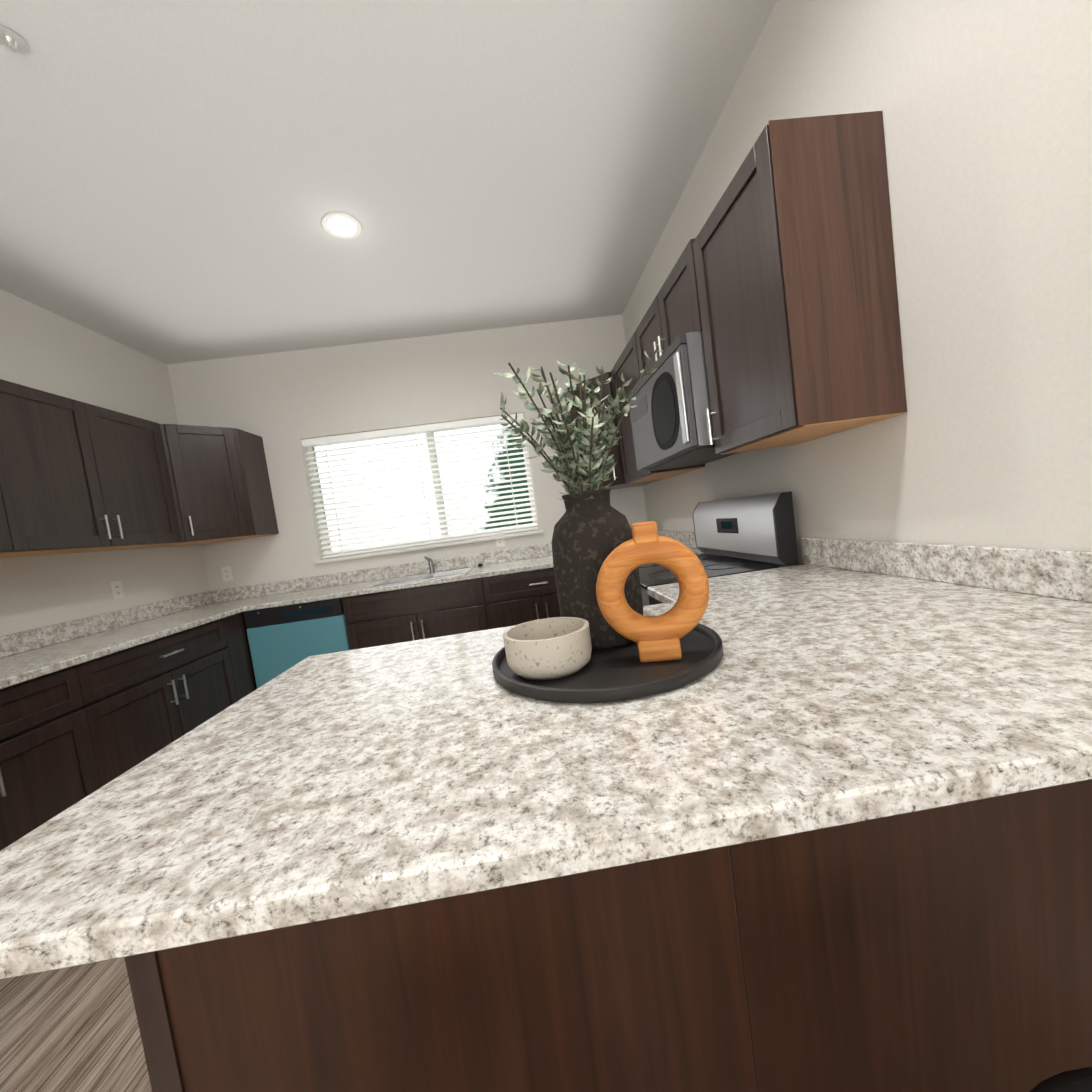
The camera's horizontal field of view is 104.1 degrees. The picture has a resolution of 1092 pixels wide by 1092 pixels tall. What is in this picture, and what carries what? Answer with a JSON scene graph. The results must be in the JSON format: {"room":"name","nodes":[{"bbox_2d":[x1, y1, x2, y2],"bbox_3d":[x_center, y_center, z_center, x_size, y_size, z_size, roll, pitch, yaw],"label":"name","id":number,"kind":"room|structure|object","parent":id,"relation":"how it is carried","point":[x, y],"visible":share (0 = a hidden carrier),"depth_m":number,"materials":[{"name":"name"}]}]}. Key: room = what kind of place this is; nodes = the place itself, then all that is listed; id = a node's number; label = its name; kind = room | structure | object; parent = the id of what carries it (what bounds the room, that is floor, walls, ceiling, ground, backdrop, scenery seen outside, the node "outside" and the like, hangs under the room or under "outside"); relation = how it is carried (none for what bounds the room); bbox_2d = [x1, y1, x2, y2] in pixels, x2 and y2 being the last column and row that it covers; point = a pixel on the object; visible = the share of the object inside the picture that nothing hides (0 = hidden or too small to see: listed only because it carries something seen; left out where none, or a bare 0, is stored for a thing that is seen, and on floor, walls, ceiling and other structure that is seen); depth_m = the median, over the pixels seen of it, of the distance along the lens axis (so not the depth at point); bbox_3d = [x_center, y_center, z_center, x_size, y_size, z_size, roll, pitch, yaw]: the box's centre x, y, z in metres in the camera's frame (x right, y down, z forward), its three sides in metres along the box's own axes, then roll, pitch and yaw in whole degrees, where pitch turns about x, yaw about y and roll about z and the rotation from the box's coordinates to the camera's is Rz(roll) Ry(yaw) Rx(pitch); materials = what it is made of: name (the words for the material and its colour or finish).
{"room":"kitchen","nodes":[
{"label":"kitchen","id":0,"kind":"room"},
{"bbox_2d":[0,957,151,1091],"bbox_3d":[-0.529,1.353,-0.245,3.902,0.080,7.960,-8,3,-3],"label":"floor","id":1,"kind":"structure","parent":0,"point":[72,1029],"depth_m":1.17,"materials":[{"name":"brown wood"}]},
{"bbox_2d":[0,658,122,850],"bbox_3d":[-2.176,0.990,1.424,0.628,0.880,0.828,-8,3,-3],"label":"base cabinet","id":2,"kind":"object","parent":1,"relation":"on","point":[71,736],"depth_m":1.64,"materials":[{"name":"brown wood"}]},
{"bbox_2d":[100,617,242,772],"bbox_3d":[-2.225,0.950,2.184,0.628,0.880,0.939,-8,3,-3],"label":"base cabinet","id":3,"kind":"object","parent":1,"relation":"on","point":[160,690],"depth_m":2.18,"materials":[{"name":"brown wood"}]},
{"bbox_2d":[0,590,243,688],"bbox_3d":[-2.259,0.459,1.885,0.660,0.132,1.790,-8,3,-3],"label":"countertop","id":4,"kind":"structure","parent":3,"relation":"on","point":[27,655],"depth_m":2.26,"materials":[{"name":"stone"}]},
{"bbox_2d":[228,613,255,696],"bbox_3d":[-2.258,0.922,2.711,0.628,0.880,0.235,-8,3,-3],"label":"base cabinet","id":5,"kind":"object","parent":1,"relation":"on","point":[235,622],"depth_m":2.76,"materials":[{"name":"brown wood"}]},
{"bbox_2d":[239,611,256,688],"bbox_3d":[-2.283,0.898,3.156,0.635,0.880,0.608,-8,3,-3],"label":"base cabinet","id":6,"kind":"object","parent":1,"relation":"on","point":[245,611],"depth_m":2.86,"materials":[{"name":"brown wood"}]},
{"bbox_2d":[244,598,350,688],"bbox_3d":[-1.650,0.814,3.160,0.634,0.878,0.614,-8,3,-3],"label":"dishwasher","id":7,"kind":"object","parent":1,"relation":"on","point":[281,639],"visible":0.38,"depth_m":2.84,"materials":[{"name":"teal metal"}]},
{"bbox_2d":[342,576,498,649],"bbox_3d":[-0.839,0.698,3.228,1.002,0.880,0.628,-8,3,-3],"label":"base cabinet","id":8,"kind":"object","parent":1,"relation":"on","point":[432,611],"depth_m":2.90,"materials":[{"name":"brown wood"}]},
{"bbox_2d":[491,568,560,627],"bbox_3d":[-0.057,0.589,3.272,0.820,0.880,0.628,-8,3,-3],"label":"base cabinet","id":9,"kind":"object","parent":1,"relation":"on","point":[520,597],"depth_m":2.94,"materials":[{"name":"brown wood"}]},
{"bbox_2d":[161,543,553,611],"bbox_3d":[-0.889,0.165,3.184,3.598,0.190,0.653,-8,3,-3],"label":"countertop","id":10,"kind":"structure","parent":9,"relation":"on","point":[487,564],"depth_m":3.41,"materials":[{"name":"stone"}]},
{"bbox_2d":[657,530,695,546],"bbox_3d":[0.608,0.022,2.662,0.658,0.132,0.563,-8,3,-3],"label":"countertop","id":11,"kind":"structure","parent":9,"relation":"on","point":[686,538],"depth_m":2.82,"materials":[{"name":"stone"}]},
{"bbox_2d":[124,779,1091,1091],"bbox_3d":[0.279,0.683,0.979,1.679,0.881,0.701,-8,3,-3],"label":"base cabinet","id":12,"kind":"object","parent":1,"relation":"on","point":[944,949],"visible":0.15,"depth_m":0.63,"materials":[{"name":"brown wood"}]},
{"bbox_2d":[0,538,1091,979],"bbox_3d":[0.191,0.190,0.841,1.731,0.132,0.884,-8,3,-3],"label":"countertop","id":13,"kind":"structure","parent":12,"relation":"on","point":[842,682],"depth_m":0.52,"materials":[{"name":"stone"}]},
{"bbox_2d":[492,623,722,702],"bbox_3d":[0.120,0.216,0.891,0.464,0.024,0.464,-8,3,-3],"label":"tray","id":14,"kind":"object","parent":13,"relation":"on","point":[621,673],"visible":0.54,"depth_m":0.75,"materials":[{"name":"black"}]},
{"bbox_2d":[503,617,591,679],"bbox_3d":[0.005,0.199,0.833,0.168,0.078,0.168,-8,3,-3],"label":"bowl","id":15,"kind":"object","parent":14,"relation":"on","point":[550,648],"visible":1,"depth_m":0.77,"materials":[{"name":"ceramic"}]},
{"bbox_2d":[495,349,662,648],"bbox_3d":[0.110,-0.103,0.939,0.384,0.635,0.318,-8,3,-3],"label":"vase","id":16,"kind":"object","parent":14,"relation":"on","point":[592,531],"visible":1,"depth_m":0.90,"materials":[{"name":"black ceramic"}]},
{"bbox_2d":[596,521,708,662],"bbox_3d":[0.198,0.084,0.799,0.207,0.258,0.053,-7,3,9],"label":"ring sculpture","id":17,"kind":"object","parent":14,"relation":"on","point":[656,638],"visible":1,"depth_m":0.78,"materials":[{"name":"brown wood"}]},
{"bbox_2d":[652,598,661,604],"bbox_3d":[0.772,0.585,1.488,0.620,0.880,0.314,-8,3,-3],"label":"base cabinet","id":18,"kind":"object","parent":1,"relation":"on","point":[655,601],"depth_m":1.49,"materials":[{"name":"brown wood"}]},
{"bbox_2d":[688,537,819,553],"bbox_3d":[0.684,0.085,1.469,0.658,0.132,0.283,-8,3,-3],"label":"countertop","id":19,"kind":"structure","parent":18,"relation":"on","point":[693,548],"depth_m":1.62,"materials":[{"name":"stone"}]},
{"bbox_2d":[639,491,798,605],"bbox_3d":[0.666,0.408,2.015,0.650,1.195,0.765,-8,3,-3],"label":"range","id":20,"kind":"object","parent":1,"relation":"on","point":[758,528],"visible":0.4,"depth_m":1.80,"materials":[{"name":"silver metal"}]},
{"bbox_2d":[1030,1067,1091,1091],"bbox_3d":[0.520,0.803,0.225,0.352,0.674,0.352,-11,5,-43],"label":"stool","id":21,"kind":"object","parent":1,"relation":"on","point":[1077,1080],"visible":1,"depth_m":0.37,"materials":[{"name":"black"}]},
{"bbox_2d":[0,0,776,363],"bbox_3d":[-0.917,-1.505,-0.419,3.902,0.100,7.960,-8,3,-3],"label":"ceiling","id":22,"kind":"structure","parent":0,"point":[180,180],"depth_m":1.76,"materials":[{"name":"paint"}]},
{"bbox_2d":[0,25,28,52],"bbox_3d":[-1.550,-1.454,1.233,0.070,0.030,0.070,-8,3,-3],"label":"sprinkler","id":23,"kind":"object","parent":22,"relation":"attached to","point":[11,40],"visible":0.98,"depth_m":1.23,"materials":[{"name":"silver metal"}]},
{"bbox_2d":[321,212,361,238],"bbox_3d":[-1.015,-1.592,2.120,0.188,0.008,0.188,-8,3,-3],"label":"recessed light","id":24,"kind":"object","parent":22,"relation":"in","point":[341,225],"visible":1,"depth_m":2.11,"materials":[{"name":"white"}]},
{"bbox_2d":[0,0,1091,635],"bbox_3d":[-0.729,-0.121,-0.335,3.902,2.900,7.960,-8,3,-3],"label":"wall","id":25,"kind":"structure","parent":0,"point":[984,106],"depth_m":1.20,"materials":[{"name":"paint"}]},
{"bbox_2d":[0,379,39,557],"bbox_3d":[-2.514,-0.318,1.453,0.323,0.775,0.879,-8,3,-3],"label":"upper cabinet","id":26,"kind":"object","parent":25,"relation":"attached to","point":[16,537],"depth_m":1.89,"materials":[{"name":"brown wood"}]},
{"bbox_2d":[4,380,181,556],"bbox_3d":[-2.566,-0.361,2.267,0.323,0.775,0.995,-8,3,-3],"label":"upper cabinet","id":27,"kind":"object","parent":25,"relation":"attached to","point":[76,476],"depth_m":2.24,"materials":[{"name":"brown wood"}]},
{"bbox_2d":[110,580,123,599],"bbox_3d":[-2.660,0.274,2.643,0.008,0.116,0.072,-8,3,-3],"label":"wall outlet","id":28,"kind":"object","parent":25,"relation":"attached to","point":[117,590],"visible":1,"depth_m":2.64,"materials":[{"name":"white plastic"}]},
{"bbox_2d":[138,424,278,548],"bbox_3d":[-2.476,-0.421,3.075,0.608,0.778,0.606,-8,3,-3],"label":"upper cabinet","id":29,"kind":"object","parent":25,"relation":"attached to","point":[220,484],"visible":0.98,"depth_m":2.96,"materials":[{"name":"brown wood"}]},
{"bbox_2d":[221,566,232,580],"bbox_3d":[-2.553,0.223,3.406,0.072,0.116,0.008,-8,3,-3],"label":"outlet","id":30,"kind":"object","parent":25,"relation":"attached to","point":[226,574],"visible":1,"depth_m":3.40,"materials":[{"name":"white plastic"}]},
{"bbox_2d":[306,415,538,558],"bbox_3d":[-1.015,-0.500,3.588,1.800,0.975,0.045,-8,3,-3],"label":"window","id":31,"kind":"structure","parent":25,"relation":"in","point":[428,434],"depth_m":3.57,"materials":[{"name":"white plastic"}]},
{"bbox_2d":[302,413,537,558],"bbox_3d":[-1.011,-0.497,3.516,1.788,0.967,0.060,-8,3,-3],"label":"window blinds","id":32,"kind":"object","parent":31,"relation":"attached to","point":[353,437],"visible":0.88,"depth_m":3.51,"materials":[{"name":"white plastic"}]},
{"bbox_2d":[315,529,543,563],"bbox_3d":[-0.943,0.001,3.536,1.860,0.030,0.130,-8,3,-3],"label":"window sill","id":33,"kind":"structure","parent":25,"relation":"attached to","point":[393,551],"depth_m":3.47,"materials":[{"name":"white paint"}]},
{"bbox_2d":[495,533,504,546],"bbox_3d":[-0.383,-0.050,3.530,0.072,0.116,0.008,-8,3,-3],"label":"outlet","id":34,"kind":"object","parent":25,"relation":"attached to","point":[500,542],"visible":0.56,"depth_m":3.53,"materials":[{"name":"white plastic"}]},
{"bbox_2d":[561,372,661,489],"bbox_3d":[0.488,-0.835,3.243,0.593,0.775,0.606,-8,3,-3],"label":"upper cabinet","id":35,"kind":"object","parent":25,"relation":"attached to","point":[617,479],"visible":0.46,"depth_m":2.99,"materials":[{"name":"brown wood"}]},
{"bbox_2d":[611,332,704,482],"bbox_3d":[0.668,-0.824,2.649,0.308,0.775,0.599,-8,3,-3],"label":"upper cabinet","id":36,"kind":"object","parent":25,"relation":"attached to","point":[625,364],"depth_m":2.68,"materials":[{"name":"brown wood"}]},
{"bbox_2d":[635,246,694,378],"bbox_3d":[0.681,-1.007,1.957,0.308,0.333,0.761,-8,3,-3],"label":"upper cabinet","id":37,"kind":"object","parent":25,"relation":"attached to","point":[671,314],"depth_m":1.87,"materials":[{"name":"brown wood"}]},
{"bbox_2d":[628,331,738,471],"bbox_3d":[0.686,-0.620,1.978,0.402,0.429,0.754,-8,3,-3],"label":"microwave","id":38,"kind":"object","parent":37,"relation":"attached to","point":[668,415],"visible":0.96,"depth_m":1.75,"materials":[{"name":"silver metal"}]},
{"bbox_2d":[687,111,906,454],"bbox_3d":[0.754,-0.735,1.354,0.308,0.772,0.477,-8,3,-3],"label":"upper cabinet","id":39,"kind":"object","parent":25,"relation":"attached to","point":[778,289],"depth_m":1.13,"materials":[{"name":"brown wood"}]}
]}

